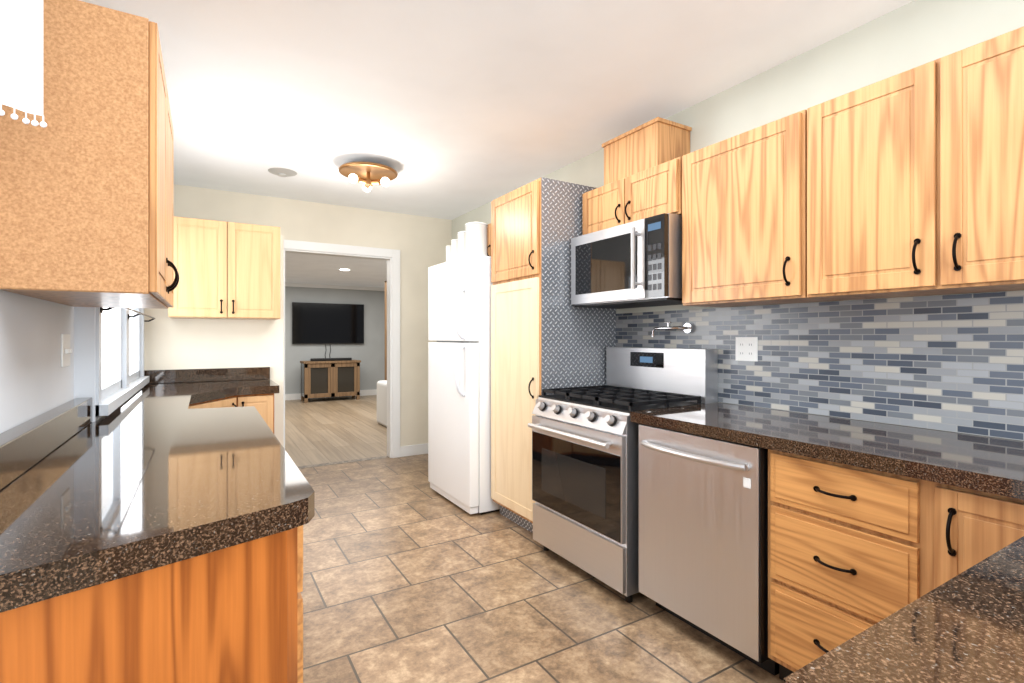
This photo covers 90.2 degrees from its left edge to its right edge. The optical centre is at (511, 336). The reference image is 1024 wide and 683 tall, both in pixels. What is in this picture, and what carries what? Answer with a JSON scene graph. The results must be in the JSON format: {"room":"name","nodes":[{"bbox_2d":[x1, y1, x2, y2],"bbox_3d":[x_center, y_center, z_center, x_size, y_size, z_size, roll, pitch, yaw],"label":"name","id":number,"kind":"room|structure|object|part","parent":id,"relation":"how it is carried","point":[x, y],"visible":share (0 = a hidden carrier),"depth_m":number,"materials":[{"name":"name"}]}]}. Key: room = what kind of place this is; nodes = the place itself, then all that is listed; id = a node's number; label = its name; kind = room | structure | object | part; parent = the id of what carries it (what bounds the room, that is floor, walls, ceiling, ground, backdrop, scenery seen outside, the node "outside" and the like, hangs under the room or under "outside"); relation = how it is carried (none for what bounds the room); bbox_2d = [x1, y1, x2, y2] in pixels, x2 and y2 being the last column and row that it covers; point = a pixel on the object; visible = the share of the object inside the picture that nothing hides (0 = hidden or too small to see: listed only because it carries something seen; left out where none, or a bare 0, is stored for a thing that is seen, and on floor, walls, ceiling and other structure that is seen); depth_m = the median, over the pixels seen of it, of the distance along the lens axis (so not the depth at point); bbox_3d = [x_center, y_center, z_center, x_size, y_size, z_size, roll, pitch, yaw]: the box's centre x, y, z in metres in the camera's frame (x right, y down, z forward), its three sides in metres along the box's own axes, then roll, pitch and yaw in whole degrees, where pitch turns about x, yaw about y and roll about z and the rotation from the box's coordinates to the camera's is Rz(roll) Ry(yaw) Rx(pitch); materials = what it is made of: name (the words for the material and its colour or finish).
{"room":"kitchen","nodes":[
{"label":"kitchen","id":0,"kind":"room"},
{"bbox_2d":[0,290,101,433],"bbox_3d":[-1.358,-0.020,1.330,0.185,2.540,6.880,0,0,-31],"label":"wall","id":1,"kind":"structure","parent":0,"point":[36,379],"depth_m":1.63,"materials":[{"name":"white paint"}]},
{"bbox_2d":[0,0,46,127],"bbox_3d":[-0.945,-0.757,0.914,0.222,0.740,0.034,0,0,-31],"label":"valance curtain","id":2,"kind":"object","parent":1,"relation":"attached to","point":[21,55],"visible":1,"depth_m":0.95,"materials":[{"name":"white fabric"}]},
{"bbox_2d":[0,397,91,489],"bbox_3d":[-1.293,0.294,1.334,0.055,0.099,1.698,0,0,-31],"label":"backsplash","id":3,"kind":"structure","parent":1,"relation":"attached to","point":[26,445],"depth_m":1.43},
{"bbox_2d":[61,334,71,366],"bbox_3d":[-1.668,0.050,1.914,0.016,0.120,0.120,0,0,-31],"label":"light switch","id":4,"kind":"object","parent":1,"relation":"attached to","point":[66,350],"visible":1,"depth_m":1.89,"materials":[{"name":"white plastic"}]},
{"bbox_2d":[0,0,178,308],"bbox_3d":[-1.350,-0.505,1.732,0.367,0.770,0.880,0,0,-31],"label":"upper cabinet","id":5,"kind":"object","parent":1,"relation":"attached to","point":[87,196],"visible":1,"depth_m":1.36,"materials":[{"name":"brown wood"}]},
{"bbox_2d":[95,307,148,415],"bbox_3d":[-2.187,-0.223,2.869,0.102,1.095,1.828,0,0,-31],"label":"window","id":6,"kind":"structure","parent":1,"relation":"in","point":[120,378],"depth_m":2.77,"materials":[{"name":"white plastic"}]},
{"bbox_2d":[100,307,155,321],"bbox_3d":[-2.144,-0.123,2.894,0.080,0.046,1.912,0,0,-31],"label":"curtain rod","id":7,"kind":"object","parent":6,"relation":"attached to","point":[102,309],"depth_m":2.87,"materials":[{"name":"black metal"}]},
{"bbox_2d":[144,235,282,445],"bbox_3d":[-2.447,0.200,4.234,0.945,2.100,0.539,0,0,-31],"label":"wall","id":8,"kind":"structure","parent":0,"point":[172,343],"depth_m":4.00,"materials":[{"name":"beige paint"}]},
{"bbox_2d":[144,367,269,383],"bbox_3d":[-2.341,0.294,3.961,0.837,0.099,0.030,0,0,-31],"label":"backsplash","id":9,"kind":"structure","parent":8,"relation":"attached to","point":[247,373],"depth_m":3.94,"materials":[{"name":"brown stone"}]},
{"bbox_2d":[168,216,279,319],"bbox_3d":[-2.165,-0.495,3.869,0.720,0.710,0.372,0,0,-31],"label":"upper cabinet","id":10,"kind":"object","parent":8,"relation":"attached to","point":[228,270],"visible":0.98,"depth_m":3.74,"materials":[{"name":"brown wood"}]},
{"bbox_2d":[174,184,451,445],"bbox_3d":[-1.887,-0.020,4.957,3.020,2.540,0.120,0,0,-31],"label":"wall","id":11,"kind":"structure","parent":0,"point":[420,243],"depth_m":5.28,"materials":[{"name":"beige paint"}]},
{"bbox_2d":[283,239,427,457],"bbox_3d":[-1.459,0.172,5.205,1.789,2.155,0.139,0,0,-31],"label":"door frame","id":12,"kind":"structure","parent":11,"relation":"attached to","point":[395,449],"depth_m":5.27,"materials":[{"name":"white wood"}]},
{"bbox_2d":[285,286,384,393],"bbox_3d":[-4.388,0.090,10.198,7.400,2.320,0.100,0,0,-31],"label":"wall","id":13,"kind":"structure","parent":0,"point":[369,353],"depth_m":10.69,"materials":[{"name":"grey paint"}]},
{"bbox_2d":[292,302,363,343],"bbox_3d":[-3.756,-0.275,10.477,1.410,0.830,0.050,0,0,-31],"label":"wall-mounted tv","id":14,"kind":"object","parent":13,"relation":"attached to","point":[322,323],"visible":1,"depth_m":10.44,"materials":[{"name":"black"}]},
{"bbox_2d":[285,283,384,399],"bbox_3d":[-4.349,0.090,10.133,7.400,2.319,0.049,0,0,-31],"label":"baseboard","id":15,"kind":"structure","parent":13,"relation":"attached to","point":[298,395],"depth_m":10.52,"materials":[{"name":"white wood"}]},
{"bbox_2d":[285,253,386,287],"bbox_3d":[-2.926,-1.120,7.769,7.400,0.100,5.769,0,0,-31],"label":"ceiling","id":16,"kind":"structure","parent":0,"point":[311,269],"depth_m":8.21,"materials":[{"name":"white paint"}]},
{"bbox_2d":[80,0,913,219],"bbox_3d":[-0.113,-1.340,2.010,3.020,0.100,7.000,0,0,-31],"label":"ceiling","id":17,"kind":"structure","parent":0,"point":[449,109],"depth_m":2.54,"materials":[{"name":"white paint"}]},
{"bbox_2d":[268,168,296,176],"bbox_3d":[-1.793,-1.274,3.986,0.210,0.029,0.210,0,0,-31],"label":"ceiling vent","id":18,"kind":"object","parent":17,"relation":"in","point":[282,172],"visible":1,"depth_m":3.95,"materials":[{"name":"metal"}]},
{"bbox_2d":[338,162,397,191],"bbox_3d":[-1.076,-1.206,3.823,0.428,0.166,0.428,0,0,-31],"label":"ceiling light fixture","id":19,"kind":"object","parent":17,"relation":"attached to","point":[367,175],"visible":1,"depth_m":3.78,"materials":[{"name":"gold metal"}]},
{"bbox_2d":[285,395,785,682],"bbox_3d":[-1.121,1.275,4.770,7.400,0.050,12.770,0,0,-31],"label":"floor","id":20,"kind":"structure","parent":0,"point":[410,575],"depth_m":2.44,"materials":[{"name":"tile"}]},
{"bbox_2d":[0,393,302,682],"bbox_3d":[-1.454,0.826,2.394,0.872,0.848,3.632,0,0,-31],"label":"base cabinet","id":21,"kind":"object","parent":20,"relation":"on","point":[232,614],"visible":0.52,"depth_m":0.82,"materials":[{"name":"brown wood"}]},
{"bbox_2d":[0,379,314,612],"bbox_3d":[-1.433,0.372,2.389,0.902,0.055,3.662,0,0,-31],"label":"countertop","id":22,"kind":"structure","parent":21,"relation":"on","point":[146,477],"depth_m":1.12,"materials":[{"name":"brown stone"}]},
{"bbox_2d":[300,360,360,402],"bbox_3d":[-3.597,0.860,10.125,1.080,0.780,0.440,0,0,-31],"label":"tvstand rustic","id":23,"kind":"object","parent":20,"relation":"on","point":[320,379],"visible":1,"depth_m":9.94,"materials":[{"name":"brown wood"}]},
{"bbox_2d":[310,358,351,360],"bbox_3d":[-3.563,0.442,10.058,0.770,0.054,0.090,0,0,-31],"label":"soundbar","id":24,"kind":"object","parent":23,"relation":"on","point":[328,359],"visible":1,"depth_m":10.01,"materials":[{"name":"black plastic"}]},
{"bbox_2d":[298,456,389,468],"bbox_3d":[-1.721,1.274,5.069,1.030,0.051,0.099,0,0,-31],"label":"threshold","id":25,"kind":"object","parent":20,"relation":"on","point":[339,462],"visible":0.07,"depth_m":5.08,"materials":[{"name":"wood"}]},
{"bbox_2d":[377,380,386,426],"bbox_3d":[-0.783,0.825,7.524,2.180,0.850,1.000,0,0,-31],"label":"sofa","id":26,"kind":"object","parent":20,"relation":"on","point":[382,402],"visible":0.06,"depth_m":7.15,"materials":[{"name":"white fabric"}]},
{"bbox_2d":[385,281,386,379],"bbox_3d":[-2.381,0.091,9.772,0.120,2.318,0.120,0,0,-31],"label":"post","id":27,"kind":"object","parent":20,"relation":"on","point":[385,330],"visible":0.23,"depth_m":9.72,"materials":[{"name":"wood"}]},
{"bbox_2d":[428,255,499,514],"bbox_3d":[-0.202,0.340,4.019,0.821,1.820,0.765,0,0,-31],"label":"refrigerator","id":28,"kind":"object","parent":20,"relation":"on","point":[459,386],"visible":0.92,"depth_m":3.62,"materials":[{"name":"white metal"}]},
{"bbox_2d":[446,222,487,261],"bbox_3d":[-0.355,-0.696,3.818,0.165,0.250,0.553,0,0,-31],"label":"canisters","id":29,"kind":"object","parent":28,"relation":"on","point":[471,239],"visible":0.79,"depth_m":3.60,"materials":[{"name":"white ceramic"}]},
{"bbox_2d":[491,177,615,544],"bbox_3d":[0.252,0.145,3.462,0.652,2.210,0.608,0,0,-31],"label":"pantry cabinet","id":30,"kind":"object","parent":20,"relation":"on","point":[516,304],"depth_m":3.21,"materials":[{"name":"brown wood"}]},
{"bbox_3d":[0.276,0.145,3.476,0.595,2.210,0.608,0,0,-31],"label":"diamond plate panel","id":31,"kind":"part","parent":30,"relation":"part of","materials":[{"name":"silver metal"}]},
{"bbox_2d":[528,347,717,602],"bbox_3d":[0.575,0.657,2.826,0.736,1.185,0.760,0,0,-31],"label":"steel gas range","id":32,"kind":"object","parent":20,"relation":"on","point":[585,468],"visible":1,"depth_m":2.65,"materials":[{"name":"silver metal"}]},
{"bbox_2d":[639,423,778,675],"bbox_3d":[0.967,0.822,2.218,0.675,0.856,0.600,0,0,-31],"label":"dishwasher","id":33,"kind":"object","parent":20,"relation":"on","point":[703,534],"visible":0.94,"depth_m":2.00,"materials":[{"name":"silver metal"}]},
{"bbox_2d":[768,449,915,681],"bbox_3d":[1.287,0.821,1.776,0.617,0.858,0.476,0,0,-31],"label":"base cabinet","id":34,"kind":"object","parent":20,"relation":"on","point":[853,551],"depth_m":1.63,"materials":[{"name":"brown wood"}]},
{"bbox_2d":[630,402,1023,499],"bbox_3d":[1.360,0.367,1.617,0.658,0.045,2.108,0,0,-31],"label":"countertop","id":35,"kind":"structure","parent":34,"relation":"on","point":[994,465],"depth_m":1.70,"materials":[{"name":"brown stone"}]},
{"bbox_2d":[916,479,1023,599],"bbox_3d":[1.486,0.821,1.446,0.617,0.858,0.294,0,0,-31],"label":"base cabinet","id":36,"kind":"object","parent":20,"relation":"on","point":[957,528],"depth_m":1.35,"materials":[{"name":"brown wood"}]},
{"bbox_2d":[452,0,1023,439],"bbox_3d":[1.099,-0.020,2.809,0.120,2.540,6.880,0,0,-31],"label":"wall","id":37,"kind":"structure","parent":0,"point":[908,36],"depth_m":2.20,"materials":[{"name":"beige paint"}]},
{"bbox_2d":[487,223,490,255],"bbox_3d":[-0.064,-0.770,4.248,0.382,0.320,1.015,0,0,-31],"label":"upper cabinet","id":38,"kind":"object","parent":37,"relation":"attached to","point":[489,240],"visible":0.12,"depth_m":4.14,"materials":[{"name":"brown wood"}]},
{"bbox_2d":[583,117,691,234],"bbox_3d":[0.763,-0.892,2.937,0.317,0.555,0.755,0,0,-31],"label":"upper cabinet","id":39,"kind":"object","parent":37,"relation":"attached to","point":[639,163],"depth_m":2.82,"materials":[{"name":"brown wood"}]},
{"bbox_2d":[571,213,682,308],"bbox_3d":[0.698,-0.397,2.899,0.450,0.427,0.748,0,0,-31],"label":"over-the-range microwave","id":40,"kind":"object","parent":39,"relation":"attached to","point":[636,264],"visible":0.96,"depth_m":2.71,"materials":[{"name":"silver metal"}]},
{"bbox_2d":[675,119,802,307],"bbox_3d":[1.140,-0.527,2.311,0.317,0.745,0.675,0,0,-31],"label":"upper cabinet","id":41,"kind":"object","parent":37,"relation":"attached to","point":[727,190],"depth_m":2.28,"materials":[{"name":"brown wood"}]},
{"bbox_2d":[616,291,1023,440],"bbox_3d":[1.443,0.096,2.112,0.007,0.497,2.930,0,0,-31],"label":"mosaic","id":42,"kind":"object","parent":37,"relation":"attached to","point":[952,363],"visible":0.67,"depth_m":2.06},
{"bbox_2d":[651,321,693,336],"bbox_3d":[0.911,-0.044,2.909,0.080,0.090,0.242,0,0,-31],"label":"pot filler","id":43,"kind":"object","parent":42,"relation":"attached to","point":[687,327],"visible":1,"depth_m":2.85,"materials":[{"name":"silver metal"}]},
{"bbox_2d":[736,337,757,360],"bbox_3d":[1.171,0.060,2.549,0.006,0.120,0.120,0,0,-31],"label":"electrical outlet","id":44,"kind":"object","parent":42,"relation":"attached to","point":[746,348],"visible":1,"depth_m":2.54,"materials":[{"name":"white plastic"}]},
{"bbox_2d":[779,26,1023,302],"bbox_3d":[1.498,-0.527,1.716,0.317,0.745,0.995,0,0,-31],"label":"upper cabinet","id":45,"kind":"object","parent":37,"relation":"attached to","point":[909,183],"depth_m":1.70,"materials":[{"name":"brown wood"}]},
{"bbox_2d":[783,536,1023,682],"bbox_3d":[0.946,0.367,0.532,1.170,0.045,0.676,0,0,-31],"label":"countertop","id":46,"kind":"structure","parent":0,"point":[967,626],"depth_m":0.58,"materials":[{"name":"brown stone"}]}
]}

